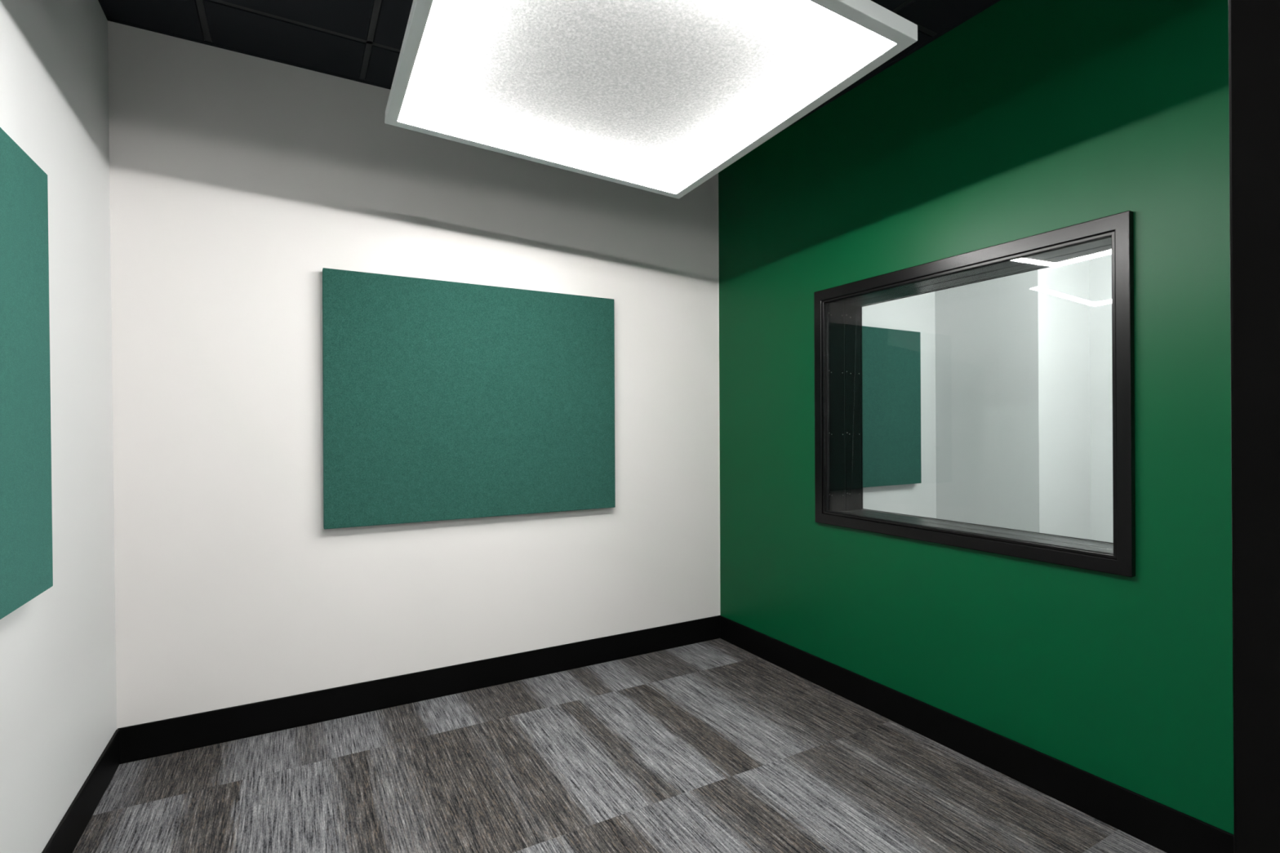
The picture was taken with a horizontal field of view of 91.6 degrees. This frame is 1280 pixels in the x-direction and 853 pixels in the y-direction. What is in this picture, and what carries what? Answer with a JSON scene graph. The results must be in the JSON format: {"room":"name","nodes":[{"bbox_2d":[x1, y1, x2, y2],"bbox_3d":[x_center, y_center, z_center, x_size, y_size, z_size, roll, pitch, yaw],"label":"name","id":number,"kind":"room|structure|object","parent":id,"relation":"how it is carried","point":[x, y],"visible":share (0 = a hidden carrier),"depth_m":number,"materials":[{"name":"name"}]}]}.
{"room":"studio","nodes":[
{"label":"studio","id":0,"kind":"room"},
{"bbox_2d":[0,0,116,852],"bbox_3d":[-1.435,-0.168,1.098,0.146,3.085,3.220,0,0,-29],"label":"wall","id":1,"kind":"structure","parent":0,"point":[58,695],"depth_m":2.04,"materials":[{"name":"white paint"}]},
{"bbox_2d":[0,127,53,619],"bbox_3d":[-1.303,-0.130,1.054,0.070,1.144,1.503,0,0,-29],"label":"acoustic panel","id":2,"kind":"object","parent":1,"relation":"attached to","point":[26,562],"visible":1,"depth_m":1.56,"materials":[{"name":"green fabric"}]},
{"bbox_2d":[41,728,119,852],"bbox_3d":[-1.391,1.301,1.193,0.012,0.146,3.064,0,0,-29],"label":"baseboard","id":3,"kind":"structure","parent":1,"relation":"attached to","point":[64,839],"depth_m":2.14,"materials":[{"name":"black rubber"}]},
{"bbox_2d":[107,20,936,729],"bbox_3d":[0.056,-0.172,3.850,5.559,3.085,0.125,0,0,-29],"label":"wall","id":4,"kind":"structure","parent":0,"point":[236,178],"depth_m":2.91,"materials":[{"name":"white paint"}]},
{"bbox_2d":[117,615,719,764],"bbox_3d":[-0.806,1.301,3.283,3.043,0.146,0.011,0,0,-29],"label":"baseboard","id":5,"kind":"structure","parent":4,"relation":"attached to","point":[139,742],"depth_m":3.03,"materials":[{"name":"black rubber"}]},
{"bbox_2d":[322,267,615,528],"bbox_3d":[-0.815,-0.132,3.254,1.503,1.205,0.062,0,0,-29],"label":"acoustic panel","id":6,"kind":"object","parent":4,"relation":"attached to","point":[443,400],"visible":1,"depth_m":3.16,"materials":[{"name":"green fabric"}]},
{"bbox_2d":[717,173,720,614],"bbox_3d":[0.512,-0.223,4.032,0.007,2.888,0.003,0,0,-29],"label":"trim","id":7,"kind":"structure","parent":4,"relation":"attached to","point":[717,173],"depth_m":4.03,"materials":[{"name":"white paint"}]},
{"bbox_2d":[862,325,921,487],"bbox_3d":[1.553,-0.146,4.580,1.503,1.196,0.062,0,0,-29],"label":"acoustic panel","id":8,"kind":"object","parent":4,"relation":"attached to","point":[891,357],"visible":0.42,"depth_m":4.75,"materials":[{"name":"green fabric"}]},
{"bbox_2d":[97,0,999,137],"bbox_3d":[-0.065,-1.707,1.905,3.458,0.077,3.257,0,0,-29],"label":"ceiling","id":9,"kind":"structure","parent":0,"point":[361,41],"depth_m":2.58,"materials":[{"name":"black tile"}]},
{"bbox_2d":[384,0,917,199],"bbox_3d":[-0.070,-1.341,1.944,1.233,0.656,1.235,0,0,-29],"label":"pendant light","id":10,"kind":"object","parent":9,"relation":"hanging from","point":[662,97],"visible":1,"depth_m":1.91,"materials":[{"name":"white plastic"}]},
{"bbox_2d":[72,638,1166,852],"bbox_3d":[1.997,1.385,1.197,6.725,0.058,6.677,0,0,-29],"label":"floor","id":11,"kind":"structure","parent":0,"point":[712,746],"depth_m":2.40,"materials":[{"name":"carpet"}]},
{"bbox_2d":[1228,0,1279,852],"bbox_3d":[0.528,-0.155,0.445,0.070,3.037,0.151,0,0,-29],"label":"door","id":12,"kind":"structure","parent":11,"relation":"on","point":[1254,25],"depth_m":0.49,"materials":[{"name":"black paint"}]},
{"bbox_2d":[718,0,1233,834],"bbox_3d":[1.432,-0.181,2.704,0.279,3.085,3.221,0,0,-30],"label":"wall","id":13,"kind":"structure","parent":0,"point":[1024,118],"depth_m":2.36,"materials":[{"name":"green paint"}]},
{"bbox_2d":[813,210,1135,577],"bbox_3d":[1.399,-0.106,2.736,0.314,1.212,1.411,0,0,-29],"label":"window","id":14,"kind":"structure","parent":13,"relation":"in","point":[837,310],"depth_m":2.60,"materials":[{"name":"black paint"}]},
{"bbox_2d":[720,615,1234,852],"bbox_3d":[1.280,1.289,2.689,0.011,0.146,3.064,0,0,-30],"label":"baseboard","id":15,"kind":"structure","parent":13,"relation":"attached to","point":[1168,829],"depth_m":2.42,"materials":[{"name":"black rubber"}]},
{"bbox_2d":[934,257,1090,541],"bbox_3d":[2.971,-0.185,4.949,0.794,3.085,0.807,0,0,-29],"label":"wall","id":16,"kind":"structure","parent":0,"point":[1012,352],"depth_m":4.64,"materials":[{"name":"white paint"}]},
{"bbox_2d":[1088,252,1113,544],"bbox_3d":[4.062,-0.193,3.715,0.096,3.085,2.411,0,0,-29],"label":"wall","id":17,"kind":"structure","parent":0,"point":[1100,267],"depth_m":4.68,"materials":[{"name":"white paint"}]}
]}

